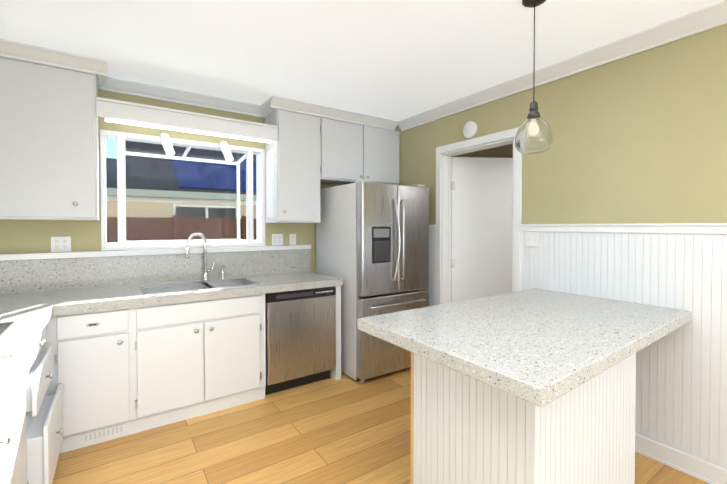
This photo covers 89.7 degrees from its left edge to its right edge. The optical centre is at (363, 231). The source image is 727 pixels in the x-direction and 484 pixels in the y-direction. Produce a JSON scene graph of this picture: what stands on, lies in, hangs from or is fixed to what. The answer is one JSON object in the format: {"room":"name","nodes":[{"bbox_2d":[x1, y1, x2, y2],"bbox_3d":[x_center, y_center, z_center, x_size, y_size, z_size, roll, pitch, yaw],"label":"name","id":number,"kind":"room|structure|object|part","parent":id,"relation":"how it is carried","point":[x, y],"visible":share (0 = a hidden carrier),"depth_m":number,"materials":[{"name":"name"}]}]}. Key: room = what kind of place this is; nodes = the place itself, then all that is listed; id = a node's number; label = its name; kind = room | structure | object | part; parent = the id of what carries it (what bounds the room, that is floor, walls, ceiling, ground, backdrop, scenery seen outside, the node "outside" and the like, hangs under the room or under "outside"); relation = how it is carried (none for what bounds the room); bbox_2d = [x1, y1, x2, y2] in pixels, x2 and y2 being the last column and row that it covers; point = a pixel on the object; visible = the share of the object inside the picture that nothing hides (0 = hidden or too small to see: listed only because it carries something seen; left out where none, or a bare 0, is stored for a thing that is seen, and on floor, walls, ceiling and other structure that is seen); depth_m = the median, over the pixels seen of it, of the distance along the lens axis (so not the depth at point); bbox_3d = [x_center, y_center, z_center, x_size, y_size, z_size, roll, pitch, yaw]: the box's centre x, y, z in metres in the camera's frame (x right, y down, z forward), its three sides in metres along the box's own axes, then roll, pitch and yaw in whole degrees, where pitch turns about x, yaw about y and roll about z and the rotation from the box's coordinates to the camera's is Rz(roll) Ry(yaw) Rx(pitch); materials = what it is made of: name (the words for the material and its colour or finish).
{"room":"kitchen","nodes":[
{"label":"kitchen","id":0,"kind":"room"},
{"bbox_2d":[0,89,339,272],"bbox_3d":[-1.340,0.067,3.568,4.000,2.620,0.150,-1,1,-34],"label":"wall","id":1,"kind":"structure","parent":0,"point":[24,236],"depth_m":2.99,"materials":[{"name":"green paint"}]},
{"bbox_2d":[0,38,99,219],"bbox_3d":[-2.264,-0.658,2.626,0.574,1.137,0.346,-1,1,-34],"label":"upper cabinet","id":2,"kind":"object","parent":1,"relation":"attached to","point":[53,106],"depth_m":2.49,"materials":[{"name":"white paint"}]},
{"bbox_2d":[51,237,70,251],"bbox_3d":[-2.321,0.094,2.805,0.118,0.116,0.008,-1,1,-34],"label":"electrical outlet","id":3,"kind":"object","parent":1,"relation":"attached to","point":[60,244],"visible":1,"depth_m":2.80,"materials":[{"name":"white plastic"}]},
{"bbox_2d":[99,76,264,117],"bbox_3d":[-1.536,-1.193,3.271,1.365,0.092,0.088,-1,1,-34],"label":"crown molding","id":4,"kind":"structure","parent":1,"relation":"attached to","point":[112,84],"depth_m":3.21,"materials":[{"name":"white wood"}]},
{"bbox_2d":[100,129,264,250],"bbox_3d":[-1.642,-0.349,3.445,1.350,0.985,0.705,-1,1,-34],"label":"garden window","id":5,"kind":"structure","parent":1,"relation":"in","point":[166,141],"depth_m":3.43,"materials":[{"name":"white"}]},
{"bbox_2d":[272,234,282,244],"bbox_3d":[-0.890,0.079,3.777,0.118,0.116,0.008,-1,1,-34],"label":"electrical outlet","id":6,"kind":"object","parent":1,"relation":"attached to","point":[277,239],"visible":1,"depth_m":3.77,"materials":[{"name":"white plastic"}]},
{"bbox_2d":[289,234,295,244],"bbox_3d":[-0.749,0.077,3.872,0.075,0.116,0.008,-1,1,-34],"label":"electrical outlet","id":7,"kind":"object","parent":1,"relation":"attached to","point":[292,239],"visible":1,"depth_m":3.87,"materials":[{"name":"white plastic"}]},
{"bbox_2d":[264,98,323,222],"bbox_3d":[-0.711,-0.669,3.680,0.458,1.147,0.346,-1,1,-34],"label":"upper cabinet","id":8,"kind":"object","parent":1,"relation":"attached to","point":[293,131],"depth_m":3.53,"materials":[{"name":"white paint"}]},
{"bbox_2d":[324,106,399,184],"bbox_3d":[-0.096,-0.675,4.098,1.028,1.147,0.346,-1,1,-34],"label":"upper cabinet","id":9,"kind":"object","parent":1,"relation":"attached to","point":[356,146],"depth_m":3.92,"materials":[{"name":"white paint"}]},
{"bbox_3d":[-1.211,-1.191,3.281,3.607,0.090,0.400,-1,1,-34],"label":"crown","id":10,"kind":"part","parent":9,"relation":"part of","materials":[{"name":"white wood"}]},
{"bbox_2d":[0,0,722,120],"bbox_3d":[0.668,-1.248,0.590,4.000,0.100,7.300,-1,1,-34],"label":"ceiling","id":11,"kind":"structure","parent":0,"point":[396,60],"depth_m":2.34,"materials":[{"name":"white paint"}]},
{"bbox_2d":[515,0,552,153],"bbox_3d":[0.890,-0.815,1.907,0.184,0.801,0.184,-1,1,-34],"label":"pendant light","id":12,"kind":"object","parent":11,"relation":"hanging from","point":[534,134],"visible":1,"depth_m":1.86,"materials":[{"name":"clear glass"}]},
{"bbox_3d":[0.890,-0.503,1.912,0.184,0.177,0.184,-1,1,-34],"label":"globe","id":13,"kind":"part","parent":12,"relation":"part of","materials":[{"name":"clear glass"}]},
{"bbox_2d":[52,367,708,483],"bbox_3d":[0.668,1.452,0.631,4.000,0.060,7.300,-1,1,-34],"label":"floor","id":14,"kind":"structure","parent":0,"point":[345,429],"depth_m":2.37,"materials":[{"name":"brown wood"}]},
{"bbox_2d":[0,253,71,483],"bbox_3d":[-1.136,0.806,0.603,0.690,1.233,4.997,-1,1,-34],"label":"base cabinet","id":15,"kind":"object","parent":14,"relation":"on","point":[33,286],"depth_m":1.93,"materials":[{"name":"white paint"}]},
{"bbox_2d":[52,233,342,449],"bbox_3d":[-1.230,0.695,3.112,2.034,1.377,0.737,-1,1,-34],"label":"base cabinet","id":16,"kind":"object","parent":14,"relation":"on","point":[96,347],"depth_m":2.73,"materials":[{"name":"white paint"}]},
{"bbox_2d":[0,249,342,390],"bbox_3d":[-0.307,0.376,1.160,2.694,0.305,4.997,-1,1,-34],"label":"countertop","id":17,"kind":"structure","parent":16,"relation":"on","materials":[{"name":"grey stone"}]},
{"bbox_2d":[0,321,13,335],"bbox_3d":[-1.718,0.461,1.371,0.460,0.009,0.830,-1,1,-34],"label":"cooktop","id":18,"kind":"object","parent":17,"relation":"in","point":[5,327],"depth_m":1.74,"materials":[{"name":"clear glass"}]},
{"bbox_2d":[140,278,260,294],"bbox_3d":[-1.338,0.534,3.020,0.850,0.196,0.470,-1,1,-34],"label":"sink","id":19,"kind":"object","parent":17,"relation":"in","point":[155,289],"depth_m":3.11,"materials":[{"name":"silver metal"}]},
{"bbox_2d":[185,233,224,279],"bbox_3d":[-1.417,0.220,3.280,0.354,0.432,0.141,-1,1,-34],"label":"faucet","id":20,"kind":"object","parent":17,"relation":"on","point":[205,263],"depth_m":3.34,"materials":[{"name":"silver metal"}]},
{"bbox_2d":[265,286,335,394],"bbox_3d":[-0.688,0.940,3.440,0.648,0.878,0.596,-1,1,-34],"label":"dishwasher","id":21,"kind":"object","parent":14,"relation":"on","point":[300,337],"visible":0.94,"depth_m":3.18,"materials":[{"name":"grey metal"}]},
{"bbox_3d":[-0.533,0.544,3.206,0.644,0.073,0.045,-1,1,-34],"label":"panel","id":22,"kind":"part","parent":21,"relation":"part of","materials":[{"name":"black"}]},
{"bbox_2d":[316,179,428,382],"bbox_3d":[0.092,0.446,3.828,0.825,1.855,0.969,-1,1,-34],"label":"fridge","id":23,"kind":"object","parent":14,"relation":"on","point":[372,245],"visible":0.81,"depth_m":3.44,"materials":[{"name":"silver metal"}]},
{"bbox_2d":[411,352,635,483],"bbox_3d":[0.798,0.959,1.846,0.892,0.887,0.667,-1,1,-34],"label":"kitchen island","id":24,"kind":"object","parent":14,"relation":"on","point":[464,431],"depth_m":1.57,"materials":[{"name":"white paint"}]},
{"bbox_2d":[357,288,690,407],"bbox_3d":[0.943,0.485,1.985,1.680,0.056,1.014,-1,1,-34],"label":"island countertop","id":25,"kind":"structure","parent":24,"relation":"on","point":[539,347],"depth_m":1.65,"materials":[{"name":"white stone"}]},
{"bbox_2d":[452,144,512,157],"bbox_3d":[2.410,-1.087,3.830,2.580,0.080,4.800,-1,1,-34],"label":"ceiling","id":26,"kind":"structure","parent":0,"point":[505,151],"depth_m":4.96,"materials":[{"name":"beige"}]},
{"bbox_2d":[395,24,726,224],"bbox_3d":[2.290,0.097,1.621,0.120,2.620,7.150,-1,1,-34],"label":"wall","id":27,"kind":"structure","parent":0,"point":[640,137],"depth_m":2.38,"materials":[{"name":"green paint"}]},
{"bbox_2d":[463,121,477,137],"bbox_3d":[0.986,-0.950,3.391,0.032,0.156,0.156,-1,1,-34],"label":"smoke detector","id":28,"kind":"object","parent":27,"relation":"attached to","point":[470,128],"visible":0.92,"depth_m":3.37,"materials":[{"name":"white plastic"}]},
{"bbox_2d":[435,127,521,304],"bbox_3d":[1.068,0.259,3.411,0.145,2.240,0.950,-1,1,-34],"label":"door frame","id":29,"kind":"structure","parent":27,"relation":"attached to","point":[445,154],"depth_m":3.69,"materials":[{"name":"white wood"}]},
{"bbox_2d":[451,157,512,302],"bbox_3d":[1.294,0.295,3.819,0.791,2.133,0.051,0,1,-4],"label":"door","id":30,"kind":"structure","parent":27,"relation":"in","point":[481,221],"depth_m":3.79,"materials":[{"name":"white paint"}]},
{"bbox_2d":[397,0,726,130],"bbox_3d":[2.269,-1.165,1.448,0.088,0.092,6.620,-1,1,-34],"label":"crown molding","id":31,"kind":"structure","parent":27,"relation":"attached to","point":[699,21],"depth_m":2.48,"materials":[{"name":"white wood"}]},
{"bbox_2d":[425,230,726,469],"bbox_3d":[2.195,0.656,1.655,0.009,1.280,7.000,-1,1,-34],"label":"wainscot","id":32,"kind":"structure","parent":27,"relation":"attached to","point":[681,390],"depth_m":2.19,"materials":[{"name":"white paint"}]},
{"bbox_2d":[525,232,539,246],"bbox_3d":[1.334,0.057,2.890,0.012,0.116,0.115,-1,1,-34],"label":"switch plate","id":33,"kind":"object","parent":32,"relation":"attached to","point":[532,239],"visible":1,"depth_m":2.89,"materials":[{"name":"white plastic"}]},
{"bbox_2d":[429,223,726,233],"bbox_3d":[2.187,-0.013,1.640,0.035,0.060,7.000,-1,1,-34],"label":"trim","id":34,"kind":"structure","parent":27,"relation":"attached to","point":[699,228],"depth_m":2.32,"materials":[{"name":"white wood"}]},
{"bbox_2d":[635,434,726,483],"bbox_3d":[2.718,1.365,0.883,0.029,0.113,5.123,-1,1,-34],"label":"baseboard","id":35,"kind":"structure","parent":27,"relation":"attached to","point":[700,469],"depth_m":2.12,"materials":[{"name":"white wood"}]},
{"label":"outside","id":36,"kind":"structure","parent":0,"visible":0},
{"bbox_3d":[-4.306,1.789,11.257,28.000,0.060,15.840,-1,1,-34],"label":"ground","id":37,"kind":"structure","parent":36,"visible":0},
{"bbox_2d":[106,141,255,218],"bbox_3d":[-3.896,-0.976,10.610,24.000,5.490,4.940,-1,1,-34],"label":"house","id":38,"kind":"structure","parent":37,"relation":"on","point":[186,201],"depth_m":8.19,"materials":[{"name":"beige"}]},
{"bbox_2d":[107,215,256,242],"bbox_3d":[-1.113,0.781,6.538,24.090,2.100,0.090,-1,1,-34],"label":"fence","id":39,"kind":"object","parent":37,"relation":"on","point":[165,227],"depth_m":5.37,"materials":[{"name":"brown wood"}]}
]}

